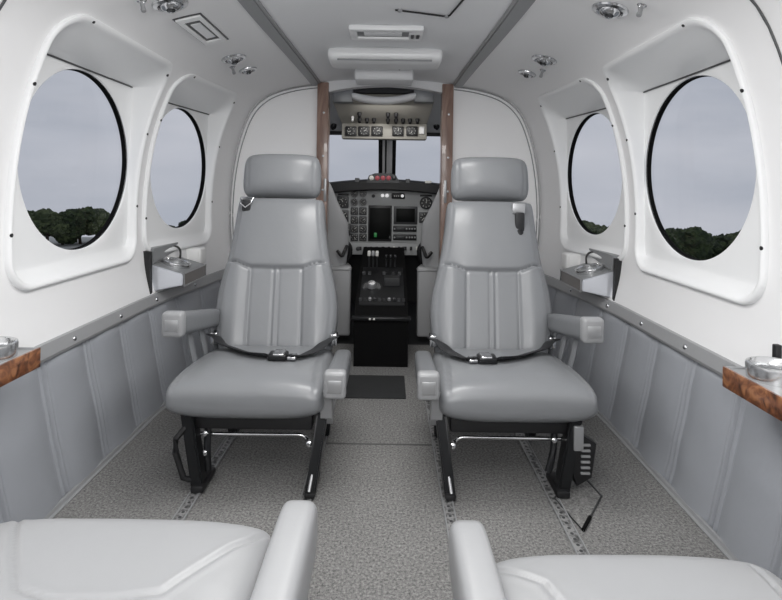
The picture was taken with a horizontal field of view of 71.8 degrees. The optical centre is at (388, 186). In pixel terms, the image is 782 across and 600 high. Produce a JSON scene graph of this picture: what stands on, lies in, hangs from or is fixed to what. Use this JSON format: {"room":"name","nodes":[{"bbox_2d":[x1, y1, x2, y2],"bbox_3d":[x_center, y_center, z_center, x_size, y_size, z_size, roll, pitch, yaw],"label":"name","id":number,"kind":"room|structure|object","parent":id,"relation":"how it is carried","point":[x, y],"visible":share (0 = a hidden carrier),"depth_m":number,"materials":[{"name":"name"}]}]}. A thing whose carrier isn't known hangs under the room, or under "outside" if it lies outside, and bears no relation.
{"room":"aircraft cabin","nodes":[
{"label":"aircraft cabin","id":0,"kind":"room"},
{"bbox_2d":[0,0,310,346],"bbox_3d":[-0.682,-0.056,0.710,0.606,1.012,4.430,1,0,0],"label":"wall","id":1,"kind":"structure","parent":0,"point":[35,317],"depth_m":1.69,"materials":[{"name":"white plastic"}]},
{"bbox_2d":[0,0,6,9],"bbox_3d":[-0.762,-0.064,1.170,0.388,0.966,0.006,1,0,0],"label":"trim","id":2,"kind":"structure","parent":1,"relation":"attached to","point":[3,1],"depth_m":1.17,"materials":[{"name":"grey"}]},
{"bbox_2d":[0,336,40,386],"bbox_3d":[-0.880,0.365,1.075,0.150,0.101,0.350,1,0,0],"label":"tray","id":3,"kind":"object","parent":1,"relation":"attached to","point":[16,361],"visible":1,"depth_m":1.18,"materials":[{"name":"brown wood"}]},
{"bbox_2d":[0,349,30,363],"bbox_3d":[-0.884,0.375,1.071,0.143,0.004,0.343,1,0,0],"label":"tray","id":4,"kind":"object","parent":3,"relation":"on","point":[20,356],"depth_m":1.18,"materials":[{"name":"brown wood"}]},
{"bbox_2d":[4,15,172,290],"bbox_3d":[-0.892,-0.089,1.685,0.206,0.727,0.684,1,0,0],"label":"window","id":5,"kind":"structure","parent":1,"relation":"in","point":[133,78],"depth_m":1.67,"materials":[{"name":"white plastic"}]},
{"bbox_2d":[43,402,165,518],"bbox_3d":[-0.860,0.840,0.706,0.087,0.013,4.411,1,0,1],"label":"baseboard","id":6,"kind":"structure","parent":1,"relation":"attached to","point":[76,489],"depth_m":1.62,"materials":[{"name":"silver metal"}]},
{"bbox_2d":[0,280,220,522],"bbox_3d":[-0.902,0.647,0.706,0.157,0.400,4.412,1,0,1],"label":"panel","id":7,"kind":"object","parent":1,"relation":"attached to","point":[59,419],"visible":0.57,"depth_m":1.56,"materials":[{"name":"grey leather"}]},
{"bbox_2d":[35,269,224,363],"bbox_3d":[-0.909,0.439,0.706,0.100,0.045,4.412,1,0,1],"label":"trim","id":8,"kind":"structure","parent":1,"relation":"attached to","point":[61,343],"depth_m":1.78,"materials":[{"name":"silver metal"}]},
{"bbox_2d":[137,0,146,12],"bbox_3d":[-0.681,-0.500,1.488,0.031,0.042,0.029,1,0,0],"label":"coat hook","id":9,"kind":"object","parent":1,"relation":"attached to","point":[141,2],"visible":1,"depth_m":1.48,"materials":[{"name":"silver metal"}]},
{"bbox_2d":[151,0,188,13],"bbox_3d":[-0.630,-0.523,1.555,0.100,0.042,0.102,1,0,0],"label":"light","id":10,"kind":"object","parent":1,"relation":"attached to","point":[168,6],"visible":1,"depth_m":1.54,"materials":[{"name":"silver metal"}]},
{"bbox_2d":[143,242,205,293],"bbox_3d":[-0.880,0.329,2.228,0.159,0.173,0.286,1,0,0],"label":"holder","id":11,"kind":"object","parent":1,"relation":"attached to","point":[169,272],"visible":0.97,"depth_m":2.13,"materials":[{"name":"white plastic"}]},
{"bbox_2d":[152,265,182,290],"bbox_3d":[-0.880,0.359,2.245,0.140,0.104,0.250,1,0,0],"label":"tray","id":12,"kind":"object","parent":11,"relation":"on","point":[163,276],"depth_m":2.12,"materials":[{"name":"white plastic"}]},
{"bbox_2d":[152,257,203,273],"bbox_3d":[-0.870,0.322,2.245,0.120,0.039,0.246,1,0,0],"label":"tray","id":13,"kind":"object","parent":11,"relation":"on","point":[168,265],"depth_m":2.17,"materials":[{"name":"grey"}]},
{"bbox_2d":[142,74,236,252],"bbox_3d":[-0.859,-0.089,2.370,0.201,0.727,0.596,1,0,6],"label":"window","id":14,"kind":"structure","parent":1,"relation":"in","point":[209,106],"depth_m":2.47,"materials":[{"name":"white plastic"}]},
{"bbox_2d":[186,247,205,262],"bbox_3d":[-0.880,0.311,2.455,0.072,0.072,0.080,1,0,0],"label":"wall box","id":15,"kind":"object","parent":1,"relation":"attached to","point":[198,254],"visible":0.71,"depth_m":2.42,"materials":[{"name":"white plastic"}]},
{"bbox_2d":[172,13,228,45],"bbox_3d":[-0.626,-0.526,1.815,0.088,0.031,0.294,1,0,0],"label":"air vent","id":16,"kind":"object","parent":1,"relation":"in","point":[197,25],"visible":1,"depth_m":1.79,"materials":[{"name":"grey plastic"}]},
{"bbox_2d":[229,65,235,74],"bbox_3d":[-0.665,-0.498,2.298,0.031,0.042,0.029,1,0,0],"label":"coat hook","id":17,"kind":"object","parent":1,"relation":"attached to","point":[233,66],"visible":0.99,"depth_m":2.29,"materials":[{"name":"silver metal"}]},
{"bbox_2d":[221,54,245,64],"bbox_3d":[-0.632,-0.521,2.200,0.099,0.043,0.102,1,0,0],"label":"light","id":18,"kind":"object","parent":1,"relation":"attached to","point":[233,59],"visible":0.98,"depth_m":2.18,"materials":[{"name":"silver metal"}]},
{"bbox_2d":[239,66,256,74],"bbox_3d":[-0.627,-0.519,2.400,0.079,0.037,0.082,1,0,0],"label":"light","id":19,"kind":"object","parent":1,"relation":"attached to","point":[247,70],"visible":0.99,"depth_m":2.38,"materials":[{"name":"silver metal"}]},
{"bbox_2d":[238,0,320,85],"bbox_3d":[-0.405,-0.555,0.700,0.085,0.023,4.400,1,0,0],"label":"trim","id":20,"kind":"structure","parent":1,"relation":"attached to","point":[256,10],"depth_m":1.96,"materials":[{"name":"grey plastic"}]},
{"bbox_2d":[316,82,329,238],"bbox_3d":[-0.360,0.149,2.904,0.060,1.412,0.103,1,0,0],"label":"trim","id":21,"kind":"structure","parent":1,"relation":"attached to","point":[323,95],"depth_m":2.87,"materials":[{"name":"brown wood"}]},
{"bbox_2d":[297,86,440,132],"bbox_3d":[-0.014,-0.434,3.337,1.600,0.332,0.795,1,0,0],"label":"ceiling","id":22,"kind":"structure","parent":0,"point":[435,115],"depth_m":3.48,"materials":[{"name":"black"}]},
{"bbox_2d":[330,123,336,129],"bbox_3d":[-0.370,-0.403,3.592,0.044,0.053,0.058,1,0,0],"label":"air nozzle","id":23,"kind":"object","parent":22,"relation":"attached to","point":[333,126],"visible":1,"depth_m":3.58,"materials":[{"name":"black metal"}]},
{"bbox_2d":[333,87,433,140],"bbox_3d":[-0.032,-0.443,3.245,0.580,0.288,0.410,1,0,0],"label":"panel","id":24,"kind":"object","parent":22,"relation":"attached to","point":[385,113],"visible":0.99,"depth_m":3.23,"materials":[{"name":"grey plastic"}]},
{"bbox_2d":[330,131,439,136],"bbox_3d":[-0.015,-0.364,3.705,1.600,0.024,0.030,1,0,0],"label":"trim","id":25,"kind":"structure","parent":22,"relation":"attached to","point":[331,132],"depth_m":3.69,"materials":[{"name":"black plastic"}]},
{"bbox_2d":[337,301,428,344],"bbox_3d":[-0.033,0.870,3.625,1.500,0.020,1.350,1,0,0],"label":"floor","id":26,"kind":"structure","parent":0,"point":[413,339],"depth_m":3.18,"materials":[{"name":"grey"}]},
{"bbox_2d":[328,183,351,335],"bbox_3d":[-0.455,0.412,3.229,0.492,0.877,0.500,1,0,0],"label":"seat","id":27,"kind":"object","parent":26,"relation":"on","point":[338,230],"visible":0.25,"depth_m":3.04,"materials":[{"name":"grey leather"}]},
{"bbox_2d":[351,247,410,366],"bbox_3d":[-0.037,0.607,3.019,0.284,0.505,0.921,1,0,0],"label":"pedestal","id":28,"kind":"object","parent":26,"relation":"on","point":[381,318],"visible":1,"depth_m":2.63,"materials":[{"name":"black"}]},
{"bbox_2d":[416,190,438,336],"bbox_3d":[0.403,0.425,3.229,0.492,0.877,0.500,1,0,0],"label":"seat","id":29,"kind":"object","parent":26,"relation":"on","point":[426,273],"visible":0.3,"depth_m":3.00,"materials":[{"name":"grey leather"}]},
{"bbox_2d":[329,173,439,193],"bbox_3d":[-0.020,0.017,3.642,1.440,0.211,0.416,1,0,0],"label":"glareshield","id":30,"kind":"object","parent":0,"point":[376,181],"visible":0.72,"depth_m":3.46,"materials":[{"name":"black plastic"}]},
{"bbox_2d":[335,190,436,254],"bbox_3d":[-0.023,0.231,3.536,1.400,0.422,0.088,1,0,0],"label":"panel","id":31,"kind":"object","parent":30,"relation":"attached to","point":[378,218],"visible":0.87,"depth_m":3.54,"materials":[{"name":"grey"}]},
{"bbox_2d":[346,242,352,263],"bbox_3d":[-0.376,0.390,3.367,0.319,0.145,0.352,1,0,0],"label":"yoke","id":32,"kind":"object","parent":31,"relation":"attached to","point":[349,255],"visible":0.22,"depth_m":3.20,"materials":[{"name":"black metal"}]},
{"bbox_2d":[417,242,422,264],"bbox_3d":[0.324,0.401,3.367,0.319,0.145,0.352,1,0,0],"label":"yoke","id":33,"kind":"object","parent":31,"relation":"attached to","point":[419,255],"visible":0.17,"depth_m":3.20,"materials":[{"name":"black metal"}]},
{"bbox_2d":[348,254,420,301],"bbox_3d":[-0.026,0.450,4.070,1.600,0.820,0.040,1,0,0],"label":"wall","id":34,"kind":"structure","parent":0,"point":[412,262],"depth_m":4.05,"materials":[{"name":"grey"}]},
{"bbox_2d":[229,85,540,245],"bbox_3d":[-0.022,0.152,2.932,1.684,1.416,0.036,1,0,0],"label":"wall","id":35,"kind":"structure","parent":0,"point":[485,124],"depth_m":2.92,"materials":[{"name":"white plastic"}]},
{"bbox_2d":[329,80,446,93],"bbox_3d":[-0.012,-0.533,2.910,0.720,0.084,0.060,1,0,0],"label":"trim","id":36,"kind":"structure","parent":35,"relation":"attached to","point":[342,85],"depth_m":2.88,"materials":[{"name":"white plastic"}]},
{"bbox_2d":[259,0,512,83],"bbox_3d":[-0.012,-0.565,0.710,0.800,0.025,4.420,1,0,0],"label":"ceiling","id":37,"kind":"structure","parent":0,"point":[313,27],"depth_m":1.89,"materials":[{"name":"white plastic"}]},
{"bbox_2d":[355,69,412,85],"bbox_3d":[-0.023,-0.536,2.575,0.273,0.076,0.170,1,0,0],"label":"ceiling box","id":38,"kind":"object","parent":37,"relation":"attached to","point":[362,76],"visible":0.64,"depth_m":2.50,"materials":[{"name":"white plastic"}]},
{"bbox_2d":[328,47,441,69],"bbox_3d":[-0.016,-0.549,2.308,0.471,0.072,0.204,1,0,0],"label":"air duct","id":39,"kind":"object","parent":37,"relation":"attached to","point":[389,58],"visible":0.95,"depth_m":2.22,"materials":[{"name":"white plastic"}]},
{"bbox_2d":[349,25,423,40],"bbox_3d":[-0.010,-0.564,1.988,0.268,0.025,0.145,1,0,0],"label":"recessed light","id":40,"kind":"object","parent":37,"relation":"in","point":[357,32],"visible":1,"depth_m":1.97,"materials":[{"name":"white plastic"}]},
{"bbox_2d":[395,0,463,17],"bbox_3d":[0.131,-0.566,1.668,0.184,0.017,0.213,1,0,-12],"label":"rod","id":41,"kind":"object","parent":37,"relation":"attached to","point":[461,1],"visible":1,"depth_m":1.76,"materials":[{"name":"black metal"}]},
{"bbox_2d":[378,140,395,174],"bbox_3d":[-0.018,-0.172,3.895,1.600,0.463,0.350,1,0,0],"label":"window post","id":42,"kind":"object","parent":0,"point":[386,161],"depth_m":3.85,"materials":[{"name":"black metal"}]},
{"bbox_2d":[53,344,727,599],"bbox_3d":[-0.032,0.860,0.725,1.740,0.001,4.450,1,0,0],"label":"floor","id":43,"kind":"structure","parent":0,"point":[382,535],"depth_m":1.50,"materials":[{"name":"carpet"}]},
{"bbox_2d":[0,500,317,599],"bbox_3d":[-0.357,0.641,0.505,0.509,0.413,0.599,1,0,0],"label":"seat","id":44,"kind":"object","parent":43,"relation":"on","point":[60,558],"visible":1,"depth_m":0.69,"materials":[{"name":"grey leather"}]},
{"bbox_2d":[0,518,270,599],"bbox_3d":[-0.388,0.539,0.505,0.444,0.127,0.599,1,0,0],"label":"seat cushion","id":45,"kind":"object","parent":44,"relation":"on","point":[60,558],"depth_m":0.70,"materials":[{"name":"grey leather"}]},
{"bbox_2d":[172,429,240,519],"bbox_3d":[-0.537,0.850,1.090,0.032,0.010,3.380,1,0,0],"label":"track","id":46,"kind":"object","parent":43,"relation":"on","point":[191,499],"visible":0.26,"depth_m":1.49,"materials":[{"name":"metal"}]},
{"bbox_2d":[162,154,350,498],"bbox_3d":[-0.376,0.361,1.806,0.578,0.977,0.735,1,0,0],"label":"seat","id":47,"kind":"object","parent":43,"relation":"on","point":[272,364],"visible":1,"depth_m":1.86,"materials":[{"name":"grey leather"}]},
{"bbox_2d":[165,345,333,418],"bbox_3d":[-0.401,0.591,1.702,0.448,0.151,0.476,1,0,0],"label":"seat cushion","id":48,"kind":"object","parent":47,"relation":"on","point":[229,381],"depth_m":1.49,"materials":[{"name":"grey leather"}]},
{"bbox_2d":[300,399,336,500],"bbox_3d":[-0.227,0.854,1.090,0.032,0.010,3.380,1,0,0],"label":"track","id":49,"kind":"object","parent":43,"relation":"on","point":[325,439],"visible":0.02,"depth_m":1.55,"materials":[{"name":"metal"}]},
{"bbox_2d":[345,375,405,398],"bbox_3d":[-0.056,0.856,2.320,0.252,0.006,0.260,1,0,0],"label":"floor mat","id":50,"kind":"object","parent":43,"relation":"on","point":[358,386],"visible":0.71,"depth_m":2.30,"materials":[{"name":"black"}]},
{"bbox_2d":[326,443,431,445],"bbox_3d":[-0.034,0.859,1.803,0.353,0.004,0.006,1,0,0],"label":"trim","id":51,"kind":"structure","parent":43,"relation":"on","point":[326,443],"depth_m":1.80,"materials":[{"name":"grey metal"}]},
{"bbox_2d":[425,401,456,543],"bbox_3d":[0.160,0.860,1.090,0.032,0.010,3.380,1,0,0],"label":"track","id":52,"kind":"object","parent":43,"relation":"on","point":[448,507],"visible":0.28,"depth_m":1.55,"materials":[{"name":"metal"}]},
{"bbox_2d":[415,157,603,500],"bbox_3d":[0.342,0.372,1.806,0.578,0.977,0.735,1,0,0],"label":"seat","id":53,"kind":"object","parent":43,"relation":"on","point":[493,368],"visible":1,"depth_m":1.86,"materials":[{"name":"grey leather"}]},
{"bbox_2d":[432,348,597,422],"bbox_3d":[0.359,0.602,1.702,0.448,0.151,0.476,1,0,0],"label":"seat cushion","id":54,"kind":"object","parent":53,"relation":"on","point":[534,385],"depth_m":1.49,"materials":[{"name":"grey leather"}]},
{"bbox_2d":[514,433,589,554],"bbox_3d":[0.456,0.864,1.090,0.032,0.010,3.380,1,0,0],"label":"track","id":55,"kind":"object","parent":43,"relation":"on","point":[577,544],"visible":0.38,"depth_m":1.47,"materials":[{"name":"metal"}]},
{"bbox_2d":[554,478,601,531],"bbox_3d":[0.526,0.863,1.504,0.111,0.010,0.290,1,0,34],"label":"cable","id":56,"kind":"object","parent":43,"relation":"on","point":[584,498],"visible":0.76,"depth_m":1.48,"materials":[{"name":"rubber"},{"name":"plastic"}]},
{"bbox_2d":[449,520,781,599],"bbox_3d":[0.317,0.664,0.485,0.471,0.388,0.599,1,0,0],"label":"seat","id":57,"kind":"object","parent":43,"relation":"on","point":[475,574],"visible":1,"depth_m":0.71,"materials":[{"name":"grey leather"}]},
{"bbox_2d":[496,555,781,599],"bbox_3d":[0.344,0.579,0.485,0.420,0.126,0.599,1,0,0],"label":"seat cushion","id":58,"kind":"object","parent":57,"relation":"on","point":[546,577],"depth_m":0.72,"materials":[{"name":"grey leather"}]},
{"bbox_2d":[463,0,781,366],"bbox_3d":[0.644,-0.037,0.710,0.606,1.012,4.430,1,0,0],"label":"wall","id":59,"kind":"structure","parent":0,"point":[581,41],"depth_m":1.62,"materials":[{"name":"white plastic"}]},
{"bbox_2d":[438,84,453,265],"bbox_3d":[0.304,0.158,2.904,0.060,1.412,0.103,1,0,0],"label":"trim","id":60,"kind":"structure","parent":59,"relation":"attached to","point":[447,96],"depth_m":2.87,"materials":[{"name":"brown wood"}]},
{"bbox_2d":[453,0,535,87],"bbox_3d":[0.381,-0.543,0.700,0.085,0.023,4.400,1,0,0],"label":"trim","id":61,"kind":"structure","parent":59,"relation":"attached to","point":[517,9],"depth_m":1.93,"materials":[{"name":"grey plastic"}]},
{"bbox_2d":[518,70,535,77],"bbox_3d":[0.609,-0.499,2.380,0.079,0.037,0.082,1,0,0],"label":"light","id":62,"kind":"object","parent":59,"relation":"attached to","point":[525,73],"visible":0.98,"depth_m":2.36,"materials":[{"name":"silver metal"}]},
{"bbox_2d":[539,69,545,77],"bbox_3d":[0.644,-0.479,2.268,0.031,0.042,0.029,1,0,0],"label":"coat hook","id":63,"kind":"object","parent":59,"relation":"attached to","point":[541,70],"visible":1,"depth_m":2.26,"materials":[{"name":"silver metal"}]},
{"bbox_2d":[531,55,556,65],"bbox_3d":[0.615,-0.501,2.140,0.099,0.043,0.102,1,0,0],"label":"light","id":64,"kind":"object","parent":59,"relation":"attached to","point":[542,60],"visible":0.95,"depth_m":2.12,"materials":[{"name":"silver metal"}]},
{"bbox_2d":[561,252,580,267],"bbox_3d":[0.830,0.336,2.455,0.072,0.072,0.080,1,0,0],"label":"wall box","id":65,"kind":"object","parent":59,"relation":"attached to","point":[569,259],"visible":0.7,"depth_m":2.42,"materials":[{"name":"white plastic"}]},
{"bbox_2d":[538,78,628,260],"bbox_3d":[0.825,-0.065,2.337,0.202,0.727,0.595,1,0,-6],"label":"window","id":66,"kind":"structure","parent":59,"relation":"in","point":[565,109],"depth_m":2.44,"materials":[{"name":"white plastic"}]},
{"bbox_2d":[560,248,621,300],"bbox_3d":[0.831,0.354,2.228,0.159,0.173,0.286,1,0,0],"label":"holder","id":67,"kind":"object","parent":59,"relation":"attached to","point":[594,278],"visible":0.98,"depth_m":2.13,"materials":[{"name":"white"}]},
{"bbox_2d":[562,263,612,279],"bbox_3d":[0.820,0.346,2.245,0.120,0.039,0.246,1,0,0],"label":"tray","id":68,"kind":"object","parent":67,"relation":"on","point":[585,271],"depth_m":2.17,"materials":[{"name":"grey"}]},
{"bbox_2d":[592,1,628,18],"bbox_3d":[0.627,-0.500,1.530,0.099,0.044,0.102,1,0,0],"label":"light","id":69,"kind":"object","parent":59,"relation":"attached to","point":[606,9],"visible":0.99,"depth_m":1.51,"materials":[{"name":"silver metal"}]},
{"bbox_2d":[636,3,646,16],"bbox_3d":[0.674,-0.473,1.443,0.032,0.043,0.029,1,0,0],"label":"coat hook","id":70,"kind":"object","parent":59,"relation":"attached to","point":[641,6],"visible":1,"depth_m":1.44,"materials":[{"name":"silver metal"}]},
{"bbox_2d":[544,274,742,376],"bbox_3d":[0.856,0.465,0.706,0.100,0.045,4.412,1,0,-1],"label":"trim","id":71,"kind":"structure","parent":59,"relation":"attached to","point":[711,360],"depth_m":1.73,"materials":[{"name":"silver metal"}]},
{"bbox_2d":[547,285,781,579],"bbox_3d":[0.845,0.672,0.706,0.155,0.400,4.412,1,0,-1],"label":"panel","id":72,"kind":"object","parent":59,"relation":"attached to","point":[720,452],"visible":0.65,"depth_m":1.47,"materials":[{"name":"grey leather"}]},
{"bbox_2d":[596,410,738,560],"bbox_3d":[0.795,0.864,0.706,0.087,0.013,4.411,1,0,-1],"label":"baseboard","id":73,"kind":"structure","parent":59,"relation":"attached to","point":[712,535],"depth_m":1.52,"materials":[{"name":"silver metal"}]},
{"bbox_2d":[603,18,768,304],"bbox_3d":[0.855,-0.064,1.640,0.206,0.727,0.684,1,0,0],"label":"window","id":74,"kind":"structure","parent":59,"relation":"in","point":[642,82],"depth_m":1.61,"materials":[{"name":"white plastic"}]},
{"bbox_2d":[722,344,781,420],"bbox_3d":[0.829,0.402,1.061,0.150,0.101,0.322,1,0,0],"label":"tray","id":75,"kind":"object","parent":59,"relation":"attached to","point":[759,382],"visible":1,"depth_m":1.13,"materials":[{"name":"wood"},{"name":"metal"}]},
{"bbox_2d":[731,369,781,395],"bbox_3d":[0.833,0.412,1.058,0.143,0.004,0.315,1,0,0],"label":"table top","id":76,"kind":"object","parent":75,"relation":"on","point":[758,385],"depth_m":1.12,"materials":[{"name":"brown wood"}]},
{"bbox_2d":[750,0,781,63],"bbox_3d":[0.723,-0.043,1.170,0.388,0.966,0.006,1,0,0],"label":"trim","id":77,"kind":"structure","parent":59,"relation":"attached to","point":[753,2],"depth_m":1.17,"materials":[{"name":"grey plastic"}]},
{"label":"outside","id":78,"kind":"structure","parent":0,"visible":0},
{"bbox_2d":[44,236,92,248],"bbox_3d":[-0.122,7.059,28.000,160.000,0.001,84.000,1,0,0],"label":"ground","id":79,"kind":"structure","parent":78,"point":[52,240],"depth_m":62.44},
{"bbox_2d":[29,208,72,242],"bbox_3d":[-37.443,4.418,59.142,5.110,4.237,4.934,1,0,0],"label":"tree","id":80,"kind":"object","parent":79,"relation":"on","point":[48,222],"visible":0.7,"depth_m":58.33,"materials":[{"name":"green plant"}]},
{"bbox_2d":[61,238,78,244],"bbox_3d":[-36.749,4.773,61.153,4.248,3.549,4.088,1,0,-15],"label":"tree","id":81,"kind":"object","parent":79,"relation":"on","point":[73,240],"visible":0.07,"depth_m":60.80,"materials":[{"name":"green plant"}]},
{"bbox_2d":[59,206,98,243],"bbox_3d":[-35.434,4.368,61.656,4.146,4.395,5.306,1,0,3],"label":"tree","id":82,"kind":"object","parent":79,"relation":"on","point":[77,219],"visible":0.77,"depth_m":60.03,"materials":[{"name":"green plant"}]},
{"bbox_2d":[85,208,109,235],"bbox_3d":[-33.778,4.526,63.154,4.805,4.126,4.976,1,0,-10],"label":"tree","id":83,"kind":"object","parent":79,"relation":"on","point":[97,223],"visible":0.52,"depth_m":61.38,"materials":[{"name":"green plant"}]},
{"bbox_2d":[582,220,604,233],"bbox_3d":[16.785,5.103,46.856,5.172,4.441,5.356,1,0,-8],"label":"tree","id":84,"kind":"object","parent":79,"relation":"on","point":[595,228],"visible":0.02,"depth_m":45.91,"materials":[{"name":"green plant"}]},
{"bbox_2d":[665,226,713,259],"bbox_3d":[25.785,5.385,46.906,4.992,4.135,3.900,1,0,5],"label":"tree","id":85,"kind":"object","parent":79,"relation":"on","point":[694,241],"visible":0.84,"depth_m":45.58,"materials":[{"name":"green plant"}]},
{"bbox_2d":[707,239,726,259],"bbox_3d":[29.292,6.103,49.438,3.347,2.796,3.221,1,0,26],"label":"tree","id":86,"kind":"object","parent":79,"relation":"on","point":[719,247],"visible":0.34,"depth_m":48.02,"materials":[{"name":"green plant"}]},
{"bbox_2d":[712,233,730,244],"bbox_3d":[31.289,5.906,49.606,3.894,3.253,3.747,1,0,-32],"label":"tree","id":87,"kind":"object","parent":79,"relation":"on","point":[721,237],"visible":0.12,"depth_m":48.87,"materials":[{"name":"green plant"}]},
{"bbox_2d":[724,232,737,237],"bbox_3d":[33.861,5.791,51.740,4.137,3.552,4.284,1,0,-6],"label":"tree","id":88,"kind":"object","parent":79,"relation":"on","point":[735,233],"visible":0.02,"depth_m":51.59,"materials":[{"name":"green plant"}]},
{"bbox_2d":[726,230,740,247],"bbox_3d":[32.623,5.398,47.313,5.198,4.310,5.019,1,0,34],"label":"tree","id":89,"kind":"object","parent":79,"relation":"on","point":[733,238],"visible":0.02,"depth_m":47.27,"materials":[{"name":"green plant"}]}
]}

